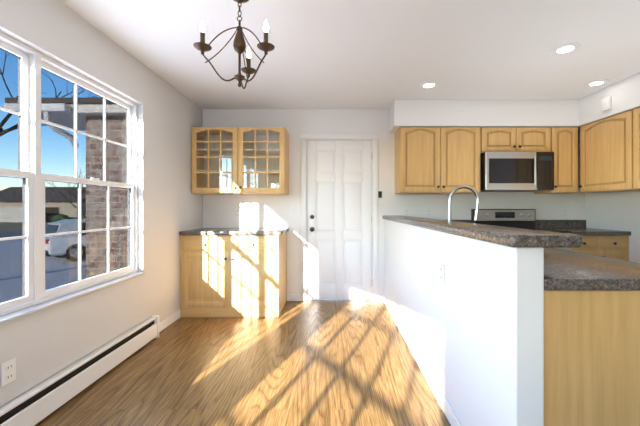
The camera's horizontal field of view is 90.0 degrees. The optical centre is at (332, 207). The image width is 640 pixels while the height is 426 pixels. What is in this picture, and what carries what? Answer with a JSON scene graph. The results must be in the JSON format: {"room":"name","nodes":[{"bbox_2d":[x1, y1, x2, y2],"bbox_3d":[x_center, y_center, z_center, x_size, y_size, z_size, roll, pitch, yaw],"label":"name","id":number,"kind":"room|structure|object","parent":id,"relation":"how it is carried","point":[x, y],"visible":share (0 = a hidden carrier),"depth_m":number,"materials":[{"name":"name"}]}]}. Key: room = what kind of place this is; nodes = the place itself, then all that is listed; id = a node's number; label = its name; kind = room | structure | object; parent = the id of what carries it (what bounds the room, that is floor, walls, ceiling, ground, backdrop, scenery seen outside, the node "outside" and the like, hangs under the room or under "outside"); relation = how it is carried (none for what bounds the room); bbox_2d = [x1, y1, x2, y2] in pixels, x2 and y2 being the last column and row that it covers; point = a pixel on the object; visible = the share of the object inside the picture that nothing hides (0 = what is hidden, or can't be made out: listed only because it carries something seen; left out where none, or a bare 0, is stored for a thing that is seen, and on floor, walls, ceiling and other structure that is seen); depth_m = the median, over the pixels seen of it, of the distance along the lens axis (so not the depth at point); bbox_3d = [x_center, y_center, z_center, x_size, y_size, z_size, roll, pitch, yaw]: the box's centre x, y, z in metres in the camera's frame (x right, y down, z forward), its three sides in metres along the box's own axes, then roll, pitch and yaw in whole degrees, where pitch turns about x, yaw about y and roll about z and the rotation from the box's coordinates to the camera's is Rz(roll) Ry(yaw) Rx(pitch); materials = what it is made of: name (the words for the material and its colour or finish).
{"room":"kitchen","nodes":[
{"label":"kitchen","id":0,"kind":"room"},
{"bbox_2d":[0,0,202,406],"bbox_3d":[-1.690,-0.037,1.625,0.120,2.400,4.750,0,0,0],"label":"wall","id":1,"kind":"structure","parent":0,"point":[41,346],"depth_m":2.47,"materials":[{"name":"white paint"}]},
{"bbox_2d":[1,357,15,386],"bbox_3d":[-1.624,0.823,1.606,0.007,0.115,0.072,0,0,0],"label":"electrical outlet plate","id":2,"kind":"object","parent":1,"relation":"attached to","point":[8,372],"depth_m":1.60,"materials":[{"name":"white plastic"}]},
{"bbox_2d":[0,31,137,315],"bbox_3d":[-1.711,-0.172,1.312,0.072,1.436,2.861,0,0,0],"label":"window","id":3,"kind":"structure","parent":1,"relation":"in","point":[68,180],"depth_m":2.00,"materials":[{"name":"plastic"}]},
{"bbox_2d":[0,272,144,325],"bbox_3d":[-1.677,0.559,1.312,0.135,0.023,2.861,0,0,0],"label":"window stool","id":4,"kind":"structure","parent":1,"relation":"attached to","point":[16,315],"depth_m":1.92,"materials":[{"name":"paint"}]},
{"bbox_2d":[160,310,179,331],"bbox_3d":[-1.623,1.120,3.132,0.010,0.085,0.525,0,0,0],"label":"baseboard","id":5,"kind":"structure","parent":1,"relation":"attached to","point":[168,321],"depth_m":3.17,"materials":[{"name":"white wood"}]},
{"bbox_2d":[34,299,450,425],"bbox_3d":[0.775,1.222,0.820,5.050,0.120,6.660,0,0,0],"label":"floor","id":6,"kind":"structure","parent":0,"point":[335,362],"depth_m":2.19,"materials":[{"name":"brown wood"}]},
{"bbox_2d":[0,315,159,425],"bbox_3d":[-1.595,1.063,1.143,0.067,0.198,3.485,0,0,0],"label":"baseboard heater","id":7,"kind":"object","parent":6,"relation":"on","point":[35,405],"depth_m":1.95,"materials":[{"name":"white metal"}]},
{"bbox_2d":[180,232,286,316],"bbox_3d":[-1.103,0.729,3.683,1.046,0.868,0.629,0,0,0],"label":"base cabinet","id":8,"kind":"object","parent":6,"relation":"on","point":[233,275],"visible":1,"depth_m":3.40,"materials":[{"name":"brown wood"}]},
{"bbox_2d":[179,228,288,234],"bbox_3d":[-1.089,0.269,3.687,1.077,0.043,0.623,0,0,0],"label":"countertop","id":9,"kind":"structure","parent":8,"relation":"on","point":[240,231],"depth_m":3.38,"materials":[{"name":"stone"}]},
{"bbox_2d":[471,209,571,250],"bbox_3d":[2.105,0.588,3.627,0.760,1.150,0.737,0,0,0],"label":"range","id":10,"kind":"object","parent":6,"relation":"on","point":[521,218],"visible":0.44,"depth_m":3.92,"materials":[{"name":"silver metal"}]},
{"bbox_2d":[544,290,639,425],"bbox_3d":[1.086,0.729,2.253,0.688,0.868,2.334,0,0,0],"label":"base cabinet","id":11,"kind":"object","parent":6,"relation":"on","point":[591,357],"visible":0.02,"depth_m":1.07,"materials":[{"name":"brown wood"}]},
{"bbox_2d":[451,220,639,289],"bbox_3d":[1.072,0.219,2.559,0.660,0.143,2.878,0,0,0],"label":"countertop","id":12,"kind":"structure","parent":11,"relation":"on","point":[567,270],"depth_m":1.27,"materials":[{"name":"stone"}]},
{"bbox_2d":[448,185,479,220],"bbox_3d":[1.002,0.036,2.451,0.260,0.422,0.093,0,0,0],"label":"gooseneck faucet","id":13,"kind":"object","parent":12,"relation":"on","point":[476,212],"visible":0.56,"depth_m":2.46,"materials":[{"name":"silver metal"}]},
{"bbox_2d":[572,236,628,260],"bbox_3d":[2.819,0.729,3.683,0.658,0.868,0.629,0,0,0],"label":"base cabinet","id":14,"kind":"object","parent":6,"relation":"on","point":[615,247],"visible":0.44,"depth_m":3.40,"materials":[{"name":"brown wood"}]},
{"bbox_2d":[536,220,630,235],"bbox_3d":[2.818,0.219,3.687,0.660,0.143,0.623,0,0,0],"label":"countertop","id":15,"kind":"structure","parent":14,"relation":"on","point":[581,224],"depth_m":3.98,"materials":[{"name":"stone"}]},
{"bbox_2d":[60,0,639,108],"bbox_3d":[0.775,-1.298,0.820,5.050,0.120,6.660,0,0,0],"label":"ceiling","id":16,"kind":"structure","parent":0,"point":[354,54],"depth_m":2.47,"materials":[{"name":"paint"}]},
{"bbox_2d":[193,0,274,88],"bbox_3d":[-0.540,-0.967,1.900,0.442,0.539,0.396,0,0,0],"label":"chandelier","id":17,"kind":"object","parent":16,"relation":"hanging from","point":[239,45],"depth_m":1.82,"materials":[{"name":"brown metal"}]},
{"bbox_2d":[419,81,438,88],"bbox_3d":[0.966,-1.232,3.220,0.189,0.010,0.189,0,0,-45],"label":"recessed light","id":18,"kind":"object","parent":16,"relation":"in","point":[431,84],"depth_m":3.21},
{"bbox_2d":[389,73,639,132],"bbox_3d":[1.924,-1.087,0.820,2.448,0.298,6.356,0,0,0],"label":"ceiling bulkhead","id":19,"kind":"object","parent":16,"relation":"attached to","point":[624,94],"visible":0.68,"depth_m":3.65,"materials":[{"name":"paint"}]},
{"bbox_2d":[601,96,610,111],"bbox_3d":[2.781,-1.058,3.260,0.029,0.130,0.100,0,0,0],"label":"door chime","id":20,"kind":"object","parent":19,"relation":"attached to","point":[606,104],"depth_m":3.24,"materials":[{"name":"white plastic"}]},
{"bbox_2d":[551,43,580,55],"bbox_3d":[1.810,-1.232,2.490,0.189,0.010,0.189,0,0,-45],"label":"recessed light","id":21,"kind":"object","parent":16,"relation":"in","point":[568,48],"depth_m":2.48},
{"bbox_2d":[584,79,608,86],"bbox_3d":[2.610,-1.232,3.170,0.189,0.010,0.189,0,0,-45],"label":"recessed light","id":22,"kind":"object","parent":16,"relation":"in","point":[595,83],"depth_m":3.16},
{"bbox_2d":[203,109,584,300],"bbox_3d":[0.775,-0.037,4.075,5.050,2.400,0.150,0,0,0],"label":"wall","id":23,"kind":"structure","parent":0,"point":[264,211],"depth_m":4.00,"materials":[{"name":"paint"}]},
{"bbox_2d":[235,208,240,217],"bbox_3d":[-1.190,0.063,3.995,0.072,0.115,0.007,0,0,0],"label":"electrical outlet plate","id":24,"kind":"object","parent":23,"relation":"attached to","point":[237,210],"depth_m":3.99,"materials":[{"name":"white plastic"}]},
{"bbox_2d":[191,127,288,194],"bbox_3d":[-1.088,-0.547,3.812,1.076,0.760,0.372,0,0,0],"label":"upper cabinet","id":25,"kind":"object","parent":23,"relation":"attached to","point":[239,160],"visible":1,"depth_m":3.70,"materials":[{"name":"brown wood"}]},
{"bbox_2d":[289,206,294,214],"bbox_3d":[-0.510,0.033,3.990,0.072,0.115,0.014,0,0,0],"label":"electrical outlet plate","id":26,"kind":"object","parent":23,"relation":"attached to","point":[291,208],"depth_m":3.99,"materials":[{"name":"white plastic"}]},
{"bbox_2d":[307,140,371,299],"bbox_3d":[0.084,0.150,4.010,0.822,2.009,0.106,0,0,0],"label":"door","id":27,"kind":"structure","parent":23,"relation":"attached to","point":[339,219],"depth_m":4.03,"materials":[{"name":"white wood"}]},
{"bbox_2d":[301,133,377,300],"bbox_3d":[0.081,0.117,4.067,0.966,2.092,0.166,0,0,0],"label":"door frame","id":28,"kind":"structure","parent":23,"relation":"attached to","point":[305,137],"depth_m":3.98,"materials":[{"name":"white wood"}]},
{"bbox_2d":[404,208,409,215],"bbox_3d":[0.920,0.063,3.995,0.072,0.115,0.007,0,0,0],"label":"electrical outlet plate","id":29,"kind":"object","parent":23,"relation":"attached to","point":[406,210],"depth_m":3.99,"materials":[{"name":"white plastic"}]},
{"bbox_2d":[426,208,431,217],"bbox_3d":[1.200,0.063,3.995,0.072,0.115,0.007,0,0,0],"label":"electrical outlet plate","id":30,"kind":"object","parent":23,"relation":"attached to","point":[428,210],"depth_m":3.99,"materials":[{"name":"white plastic"}]},
{"bbox_2d":[395,127,479,193],"bbox_3d":[1.235,-0.555,3.821,0.930,0.755,0.354,0,0,0],"label":"upper cabinet","id":31,"kind":"object","parent":23,"relation":"attached to","point":[437,160],"visible":0.98,"depth_m":3.68,"materials":[{"name":"brown wood"}]},
{"bbox_2d":[480,127,549,153],"bbox_3d":[2.105,-0.785,3.821,0.800,0.295,0.354,0,0,0],"label":"upper cabinet","id":32,"kind":"object","parent":23,"relation":"attached to","point":[514,139],"visible":0.81,"depth_m":3.68,"materials":[{"name":"brown wood"}]},
{"bbox_2d":[480,152,553,191],"bbox_3d":[2.105,-0.417,3.777,0.770,0.430,0.442,0,0,0],"label":"microwave","id":33,"kind":"object","parent":32,"relation":"attached to","point":[516,171],"visible":1,"depth_m":3.60,"materials":[{"name":"silver metal"}]},
{"bbox_2d":[534,127,577,193],"bbox_3d":[2.665,-0.555,3.821,0.310,0.755,0.354,0,0,0],"label":"upper cabinet","id":34,"kind":"object","parent":23,"relation":"attached to","point":[564,144],"visible":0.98,"depth_m":3.68,"materials":[{"name":"brown wood"}]},
{"bbox_2d":[562,208,567,217],"bbox_3d":[2.900,0.063,3.995,0.072,0.115,0.007,0,0,0],"label":"electrical outlet plate","id":35,"kind":"object","parent":23,"relation":"attached to","point":[564,210],"depth_m":3.99,"materials":[{"name":"white plastic"}]},
{"bbox_2d":[384,219,543,425],"bbox_3d":[0.690,0.650,2.559,0.100,1.024,2.878,0,0,0],"label":"wall","id":36,"kind":"structure","parent":0,"point":[473,325],"depth_m":1.45,"materials":[{"name":"paint"}]},
{"bbox_2d":[382,294,460,425],"bbox_3d":[0.637,1.120,2.553,0.030,0.085,2.890,0,0,0],"label":"baseboard","id":37,"kind":"structure","parent":36,"relation":"attached to","point":[450,415],"depth_m":2.15,"materials":[{"name":"white wood"}]},
{"bbox_2d":[440,263,443,283],"bbox_3d":[0.634,0.383,1.869,0.007,0.115,0.072,0,0,0],"label":"electrical outlet plate","id":38,"kind":"object","parent":36,"relation":"attached to","point":[441,265],"depth_m":1.85,"materials":[{"name":"white plastic"}]},
{"bbox_2d":[382,215,582,247],"bbox_3d":[0.740,0.115,2.549,0.250,0.045,2.898,0,0,0],"label":"countertop","id":39,"kind":"structure","parent":36,"relation":"on","point":[515,237],"depth_m":1.26,"materials":[{"name":"stone"}]},
{"bbox_2d":[585,191,639,262],"bbox_3d":[3.225,-0.037,0.820,0.150,2.400,6.360,0,0,0],"label":"wall","id":40,"kind":"structure","parent":0,"point":[619,211],"depth_m":3.53,"materials":[{"name":"paint"}]},
{"bbox_2d":[579,110,639,192],"bbox_3d":[2.971,-0.555,3.345,0.354,0.755,0.640,0,0,0],"label":"upper cabinet","id":41,"kind":"object","parent":40,"relation":"attached to","point":[606,155],"visible":0.98,"depth_m":3.30,"materials":[{"name":"brown wood"}]},
{"bbox_2d":[633,107,639,188],"bbox_3d":[2.971,-0.555,2.620,0.354,0.755,0.800,0,0,0],"label":"upper cabinet","id":42,"kind":"object","parent":40,"relation":"attached to","point":[636,148],"depth_m":2.98,"materials":[{"name":"brown wood"}]}
]}

